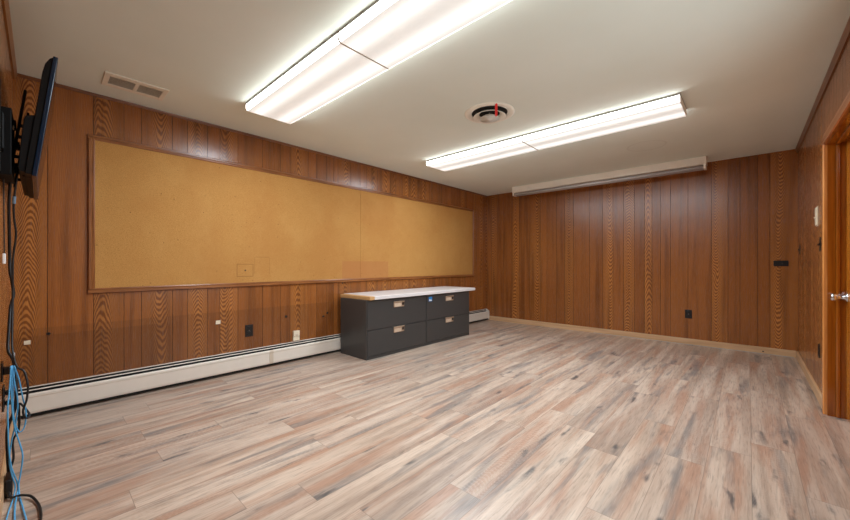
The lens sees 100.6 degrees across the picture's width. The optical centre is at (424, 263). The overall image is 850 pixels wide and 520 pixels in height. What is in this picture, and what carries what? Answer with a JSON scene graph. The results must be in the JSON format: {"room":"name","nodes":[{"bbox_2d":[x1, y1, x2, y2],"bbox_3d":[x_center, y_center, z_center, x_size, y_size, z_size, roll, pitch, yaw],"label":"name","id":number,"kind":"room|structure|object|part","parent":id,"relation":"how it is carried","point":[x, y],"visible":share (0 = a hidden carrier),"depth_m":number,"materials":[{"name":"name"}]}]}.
{"room":"empty office room","nodes":[
{"label":"empty office room","id":0,"kind":"room"},
{"bbox_2d":[0,0,12,475],"bbox_3d":[-1.372,-0.126,1.009,4.238,2.440,0.110,0,0,42],"label":"wall","id":1,"kind":"structure","parent":0,"point":[6,76],"depth_m":1.88,"materials":[{"name":"brown wood"}]},
{"bbox_2d":[2,384,4,411],"bbox_3d":[-2.134,0.679,1.788,0.080,0.122,0.008,0,0,42],"label":"wall outlet","id":2,"kind":"object","parent":1,"relation":"attached to","point":[3,387],"visible":1,"depth_m":1.76,"materials":[{"name":"black plastic"}]},
{"bbox_2d":[2,253,5,263],"bbox_3d":[-2.004,-0.026,1.679,0.030,0.050,0.010,0,0,42],"label":"paper tag","id":3,"kind":"object","parent":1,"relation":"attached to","point":[3,254],"visible":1,"depth_m":1.67,"materials":[{"name":"white paper"}]},
{"bbox_2d":[1,361,9,381],"bbox_3d":[-2.053,0.524,1.729,0.070,0.090,0.029,0,0,42],"label":"wall plate","id":4,"kind":"object","parent":1,"relation":"attached to","point":[5,370],"visible":0.93,"depth_m":1.71,"materials":[{"name":"black plastic"}]},
{"bbox_3d":[-2.061,0.524,1.720,0.070,0.090,0.005,0,0,42],"label":"plate","id":5,"kind":"part","parent":4,"relation":"part of","materials":[{"name":"black plastic"}]},
{"bbox_2d":[3,366,9,374],"bbox_3d":[-2.052,0.522,1.730,0.040,0.035,0.025,0,0,42],"label":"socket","id":6,"kind":"object","parent":4,"relation":"attached to","point":[6,370],"depth_m":1.72,"materials":[{"name":"black plastic"}]},
{"bbox_2d":[0,413,15,519],"bbox_3d":[-1.313,1.054,1.040,4.163,0.080,0.015,0,0,42],"label":"baseboard","id":7,"kind":"structure","parent":1,"relation":"attached to","point":[3,471],"depth_m":1.70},
{"bbox_2d":[2,0,16,78],"bbox_3d":[-1.328,-1.323,1.057,4.238,0.045,0.020,0,0,42],"label":"trim","id":8,"kind":"structure","parent":1,"relation":"attached to","point":[5,3],"depth_m":2.02,"materials":[{"name":"brown wood"}]},
{"bbox_2d":[0,79,28,186],"bbox_3d":[-2.064,-0.640,1.776,0.940,0.469,0.086,0,0,42],"label":"wall bracket","id":9,"kind":"object","parent":1,"relation":"attached to","point":[9,143],"visible":0.84,"depth_m":1.60,"materials":[{"name":"black metal"}]},
{"bbox_3d":[-1.824,-0.606,1.512,0.230,0.400,0.019,0,0,42],"label":"arm","id":10,"kind":"part","parent":9,"relation":"part of","materials":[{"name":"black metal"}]},
{"bbox_2d":[3,178,4,252],"bbox_3d":[-1.997,-0.248,1.673,0.026,0.398,0.007,0,0,42],"label":"cord","id":11,"kind":"object","parent":9,"relation":"hanging from","point":[3,178],"visible":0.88,"depth_m":1.68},
{"bbox_3d":[-2.160,-0.558,1.834,0.720,0.305,0.040,0,0,42],"label":"wall plate","id":12,"kind":"part","parent":9,"relation":"part of","materials":[{"name":"black metal"}]},
{"bbox_3d":[-1.986,-0.646,1.720,0.030,0.418,0.059,0,0,42],"label":"rail","id":13,"kind":"part","parent":9,"relation":"part of","materials":[{"name":"black metal"}]},
{"bbox_2d":[18,56,57,199],"bbox_3d":[-2.143,-0.703,1.957,0.900,0.586,0.128,0,0,42],"label":"television","id":14,"kind":"object","parent":9,"relation":"attached to","point":[36,128],"visible":1,"depth_m":1.67,"materials":[{"name":"black plastic"}]},
{"bbox_2d":[5,167,17,472],"bbox_3d":[-2.055,0.253,1.757,0.238,1.486,0.043,0,0,42],"label":"power cable","id":15,"kind":"object","parent":14,"relation":"hanging from","point":[15,168],"visible":0.72,"depth_m":1.76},
{"bbox_2d":[8,170,30,470],"bbox_3d":[-2.020,0.260,1.730,0.218,1.452,0.066,0,0,26],"label":"cable","id":16,"kind":"object","parent":14,"relation":"hanging from","point":[17,171],"visible":0.99,"depth_m":1.75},
{"bbox_2d":[12,196,15,203],"bbox_3d":[-2.042,-0.318,1.752,0.020,0.038,0.012,0,0,32],"label":"connector","id":17,"kind":"object","parent":16,"relation":"attached to","point":[13,197],"visible":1,"depth_m":1.75,"materials":[{"name":"blue plastic"}]},
{"bbox_2d":[12,366,26,432],"bbox_3d":[-1.959,0.649,1.695,0.068,0.317,0.029,0,0,6],"label":"cable","id":18,"kind":"object","parent":1,"relation":"hanging from","point":[15,369],"visible":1,"depth_m":1.70,"materials":[{"name":"blue plastic"}]},
{"bbox_2d":[13,77,486,388],"bbox_3d":[-0.879,-0.126,4.765,0.110,2.440,6.096,0,0,42],"label":"wall","id":19,"kind":"structure","parent":0,"point":[94,334],"depth_m":2.99,"materials":[{"name":"brown wood"}]},
{"bbox_2d":[245,324,252,336],"bbox_3d":[-1.820,0.689,3.650,0.008,0.122,0.078,0,0,42],"label":"wall outlet","id":20,"kind":"object","parent":19,"relation":"attached to","point":[248,328],"visible":1,"depth_m":3.64,"materials":[{"name":"black plastic"}]},
{"bbox_2d":[17,73,486,196],"bbox_3d":[-0.832,-1.336,4.723,0.016,0.020,6.096,0,0,42],"label":"trim","id":21,"kind":"structure","parent":19,"relation":"attached to","point":[18,74],"depth_m":3.37,"materials":[{"name":"brown wood"}]},
{"bbox_2d":[16,309,488,418],"bbox_3d":[-0.815,0.985,4.696,0.076,0.210,6.071,0,0,42],"label":"baseboard heater","id":22,"kind":"object","parent":19,"relation":"attached to","point":[44,398],"visible":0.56,"depth_m":3.08,"materials":[{"name":"beige metal"}]},
{"bbox_3d":[-2.242,0.989,3.098,0.014,0.143,1.783,0,0,42],"label":"panel","id":23,"kind":"part","parent":22,"relation":"part of","materials":[{"name":"beige metal"}]},
{"bbox_3d":[-0.194,0.989,5.333,0.014,0.143,4.268,0,0,42],"label":"panel","id":24,"kind":"part","parent":22,"relation":"part of","materials":[{"name":"beige metal"}]},
{"bbox_2d":[88,134,473,293],"bbox_3d":[-0.858,-0.393,4.691,0.020,1.251,5.254,0,0,42],"label":"cork board","id":25,"kind":"object","parent":19,"relation":"attached to","point":[159,219],"visible":1,"depth_m":3.58,"materials":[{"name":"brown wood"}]},
{"bbox_3d":[-1.739,-0.393,3.737,0.009,1.191,2.596,0,0,42],"label":"cork panel","id":26,"kind":"part","parent":25,"relation":"part of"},
{"bbox_3d":[-0.858,-0.998,4.691,0.020,0.042,5.254,0,0,42],"label":"frame rail","id":27,"kind":"part","parent":25,"relation":"part of","materials":[{"name":"brown wood"}]},
{"bbox_3d":[-0.858,0.211,4.691,0.020,0.042,5.254,0,0,42],"label":"frame rail","id":28,"kind":"part","parent":25,"relation":"part of","materials":[{"name":"brown wood"}]},
{"bbox_3d":[0.016,-0.393,5.653,0.009,1.191,2.594,0,0,42],"label":"cork panel","id":29,"kind":"part","parent":25,"relation":"part of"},
{"bbox_2d":[293,330,299,340],"bbox_3d":[-1.466,0.816,4.018,0.033,0.113,0.076,0,0,42],"label":"phone jack","id":30,"kind":"object","parent":19,"relation":"attached to","point":[296,334],"visible":1,"depth_m":4.01,"materials":[{"name":"beige plastic"}]},
{"bbox_2d":[1,319,849,519],"bbox_3d":[0.736,1.134,3.287,4.488,0.080,6.316,0,0,42],"label":"floor","id":31,"kind":"structure","parent":0,"point":[500,420],"depth_m":2.20,"materials":[{"name":"brown wood"}]},
{"bbox_2d":[4,472,12,497],"bbox_3d":[-1.976,1.051,1.675,0.148,0.083,0.024,0,0,42],"label":"power adapter","id":32,"kind":"object","parent":31,"relation":"on","point":[8,484],"visible":0.82,"depth_m":1.65,"materials":[{"name":"black plastic"}]},
{"bbox_2d":[5,365,18,519],"bbox_3d":[-1.873,0.789,1.601,0.303,0.603,0.032,0,0,42],"label":"cable","id":33,"kind":"object","parent":31,"relation":"on","point":[12,365],"visible":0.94,"depth_m":1.68,"materials":[{"name":"blue plastic"}]},
{"bbox_2d":[7,366,17,519],"bbox_3d":[-1.815,0.790,1.566,0.440,0.603,0.037,0,0,37],"label":"cable","id":34,"kind":"object","parent":31,"relation":"on","point":[11,467],"visible":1,"depth_m":1.65,"materials":[{"name":"blue plastic"}]},
{"bbox_2d":[11,366,26,519],"bbox_3d":[-1.793,0.791,1.576,0.462,0.603,0.035,0,0,35],"label":"cable","id":35,"kind":"object","parent":31,"relation":"on","point":[21,503],"visible":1,"depth_m":1.67,"materials":[{"name":"blue plastic"}]},
{"bbox_2d":[9,494,42,519],"bbox_3d":[-1.695,1.081,1.512,0.517,0.024,0.082,0,0,36],"label":"cable","id":36,"kind":"object","parent":31,"relation":"on","point":[36,501],"visible":1,"depth_m":1.61,"materials":[{"name":"black plastic"}]},
{"bbox_2d":[341,295,425,360],"bbox_3d":[-0.506,0.754,4.524,0.525,0.680,1.000,0,0,42],"label":"filing cabinet","id":37,"kind":"object","parent":31,"relation":"on","point":[370,329],"visible":0.97,"depth_m":4.24,"materials":[{"name":"black metal"}]},
{"bbox_3d":[-0.328,0.589,4.361,0.014,0.334,0.971,0,0,42],"label":"drawer","id":38,"kind":"part","parent":37,"relation":"part of","materials":[{"name":"grey paint"}]},
{"bbox_3d":[-0.328,0.909,4.361,0.014,0.294,0.971,0,0,42],"label":"drawer","id":39,"kind":"part","parent":37,"relation":"part of","materials":[{"name":"grey paint"}]},
{"bbox_3d":[-0.318,0.493,4.352,0.014,0.072,0.176,0,0,42],"label":"handle","id":40,"kind":"part","parent":37,"relation":"part of","materials":[{"name":"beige metal"}]},
{"bbox_3d":[-0.318,0.801,4.352,0.014,0.072,0.176,0,0,42],"label":"handle","id":41,"kind":"part","parent":37,"relation":"part of","materials":[{"name":"beige metal"}]},
{"bbox_2d":[341,286,474,299],"bbox_3d":[-0.142,0.393,4.973,0.615,0.041,2.093,0,0,42],"label":"countertop","id":42,"kind":"structure","parent":37,"relation":"on","point":[387,294],"depth_m":4.61,"materials":[{"name":"white laminate"}]},
{"bbox_2d":[426,291,468,344],"bbox_3d":[0.169,0.754,5.261,0.525,0.680,0.993,0,0,42],"label":"filing cabinet","id":43,"kind":"object","parent":31,"relation":"on","point":[447,314],"visible":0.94,"depth_m":5.04,"materials":[{"name":"black metal"}]},
{"bbox_3d":[0.347,0.589,5.098,0.014,0.334,0.964,0,0,42],"label":"drawer","id":44,"kind":"part","parent":43,"relation":"part of","materials":[{"name":"grey paint"}]},
{"bbox_3d":[0.347,0.909,5.098,0.014,0.294,0.964,0,0,42],"label":"drawer","id":45,"kind":"part","parent":43,"relation":"part of","materials":[{"name":"grey paint"}]},
{"bbox_2d":[9,0,849,195],"bbox_3d":[0.725,-1.386,3.297,4.458,0.080,6.316,0,0,42],"label":"ceiling","id":46,"kind":"structure","parent":0,"point":[749,75],"depth_m":2.48,"materials":[{"name":"paint"}]},
{"bbox_2d":[101,71,169,100],"bbox_3d":[-2.193,-1.341,2.676,0.250,0.009,0.371,0,0,42],"label":"ceiling vent","id":47,"kind":"object","parent":46,"relation":"in","point":[109,79],"visible":1,"depth_m":2.66,"materials":[{"name":"metal"}]},
{"bbox_3d":[-2.249,-1.341,2.615,0.146,0.006,0.142,0,0,42],"label":"louvre panel","id":48,"kind":"part","parent":47,"relation":"part of","materials":[{"name":"beige metal"}]},
{"bbox_3d":[-2.137,-1.341,2.737,0.146,0.006,0.141,0,0,42],"label":"louvre panel","id":49,"kind":"part","parent":47,"relation":"part of","materials":[{"name":"beige metal"}]},
{"bbox_2d":[246,30,387,123],"bbox_3d":[-0.862,-1.310,2.627,1.343,0.070,0.396,0,0,42],"label":"ceiling light","id":50,"kind":"object","parent":46,"relation":"attached to","point":[332,69],"visible":0.85,"depth_m":2.48,"materials":[{"name":"white plastic"}]},
{"bbox_2d":[339,0,510,68],"bbox_3d":[0.132,-1.310,1.717,1.341,0.070,0.396,0,0,42],"label":"ceiling light","id":51,"kind":"object","parent":46,"relation":"attached to","point":[388,33],"visible":1,"depth_m":1.89,"materials":[{"name":"white plastic"}]},
{"bbox_2d":[426,135,536,170],"bbox_3d":[0.646,-1.310,4.273,1.343,0.070,0.396,0,0,42],"label":"ceiling light","id":52,"kind":"object","parent":46,"relation":"attached to","point":[513,146],"visible":0.85,"depth_m":4.15,"materials":[{"name":"white plastic"}]},
{"bbox_2d":[465,102,514,123],"bbox_3d":[0.574,-1.286,3.143,0.436,0.120,0.436,0,0,42],"label":"ceiling vent","id":53,"kind":"object","parent":46,"relation":"in","point":[483,113],"depth_m":3.10,"materials":[{"name":"metal"}]},
{"bbox_3d":[0.595,-1.284,2.940,0.022,0.116,0.015,0,0,2],"label":"red strip","id":54,"kind":"part","parent":53,"relation":"part of","materials":[{"name":"red plastic"}]},
{"bbox_2d":[522,93,686,149],"bbox_3d":[1.640,-1.310,3.363,1.341,0.070,0.396,0,0,42],"label":"ceiling light","id":55,"kind":"object","parent":46,"relation":"attached to","point":[670,107],"visible":1,"depth_m":3.20,"materials":[{"name":"white plastic"}]},
{"bbox_2d":[512,156,706,196],"bbox_3d":[2.558,-1.270,5.337,2.673,0.152,0.138,0,0,42],"label":"projector screen","id":56,"kind":"object","parent":46,"relation":"attached to","point":[698,163],"visible":1,"depth_m":5.07,"materials":[{"name":"white paint"}]},
{"bbox_2d":[487,149,797,350],"bbox_3d":[2.821,-0.126,5.585,4.238,2.440,0.110,0,0,42],"label":"wall","id":57,"kind":"structure","parent":0,"point":[632,255],"depth_m":5.00,"materials":[{"name":"brown wood"}]},
{"bbox_2d":[487,316,795,357],"bbox_3d":[2.776,1.054,5.538,4.211,0.080,0.018,0,0,42],"label":"baseboard","id":58,"kind":"structure","parent":57,"relation":"attached to","point":[738,347],"depth_m":5.00,"materials":[{"name":"beige wood"}]},
{"bbox_2d":[685,310,691,318],"bbox_3d":[3.587,0.681,4.802,0.077,0.116,0.008,0,0,42],"label":"wall outlet","id":59,"kind":"object","parent":57,"relation":"attached to","point":[688,313],"visible":1,"depth_m":4.80,"materials":[{"name":"black plastic"}]},
{"bbox_2d":[774,261,788,265],"bbox_3d":[4.241,-0.007,4.202,0.126,0.066,0.010,0,0,42],"label":"wall plate","id":60,"kind":"object","parent":57,"relation":"attached to","point":[776,263],"visible":1,"depth_m":4.20,"materials":[{"name":"black plastic"}]},
{"bbox_2d":[798,37,849,392],"bbox_3d":[2.328,-0.126,1.828,0.110,2.440,6.096,0,0,42],"label":"wall","id":61,"kind":"structure","parent":0,"point":[810,151],"depth_m":3.17,"materials":[{"name":"brown wood"}]},
{"bbox_2d":[796,351,821,407],"bbox_3d":[3.656,1.054,3.371,0.015,0.080,1.996,0,0,42],"label":"baseboard","id":62,"kind":"structure","parent":61,"relation":"attached to","point":[815,388],"depth_m":3.19,"materials":[{"name":"beige wood"}]},
{"bbox_2d":[814,206,817,226],"bbox_3d":[3.267,-0.397,2.951,0.021,0.166,0.090,0,0,42],"label":"wall thermostat","id":63,"kind":"object","parent":61,"relation":"attached to","point":[816,208],"visible":1,"depth_m":2.92,"materials":[{"name":"beige plastic"}]},
{"bbox_2d":[817,237,820,250],"bbox_3d":[3.152,-0.160,2.825,0.020,0.108,0.068,0,0,42],"label":"light switch","id":64,"kind":"object","parent":61,"relation":"attached to","point":[819,243],"visible":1,"depth_m":2.82,"materials":[{"name":"black plastic"}]},
{"bbox_2d":[795,16,849,152],"bbox_3d":[2.280,-1.321,1.872,0.020,0.050,6.096,0,0,42],"label":"trim","id":65,"kind":"structure","parent":61,"relation":"attached to","point":[845,36],"depth_m":2.49,"materials":[{"name":"brown wood"}]},
{"bbox_2d":[821,91,849,414],"bbox_3d":[2.597,0.067,2.221,0.024,2.055,1.120,0,0,42],"label":"trim","id":66,"kind":"structure","parent":61,"relation":"attached to","point":[844,108],"depth_m":2.56,"materials":[{"name":"brown wood"}]},
{"bbox_2d":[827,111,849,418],"bbox_3d":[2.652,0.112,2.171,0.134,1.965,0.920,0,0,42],"label":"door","id":67,"kind":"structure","parent":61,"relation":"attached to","point":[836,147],"depth_m":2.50,"materials":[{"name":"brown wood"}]},
{"bbox_2d":[830,139,849,422],"bbox_3d":[2.651,0.116,2.171,0.121,1.944,0.889,0,0,42],"label":"door","id":68,"kind":"structure","parent":61,"relation":"in","point":[833,296],"depth_m":2.45,"materials":[{"name":"brown wood"}]},
{"bbox_3d":[2.897,0.232,2.469,0.083,0.068,0.068,0,0,42],"label":"knob","id":69,"kind":"part","parent":68,"relation":"part of","materials":[{"name":"silver metal"}]}
]}

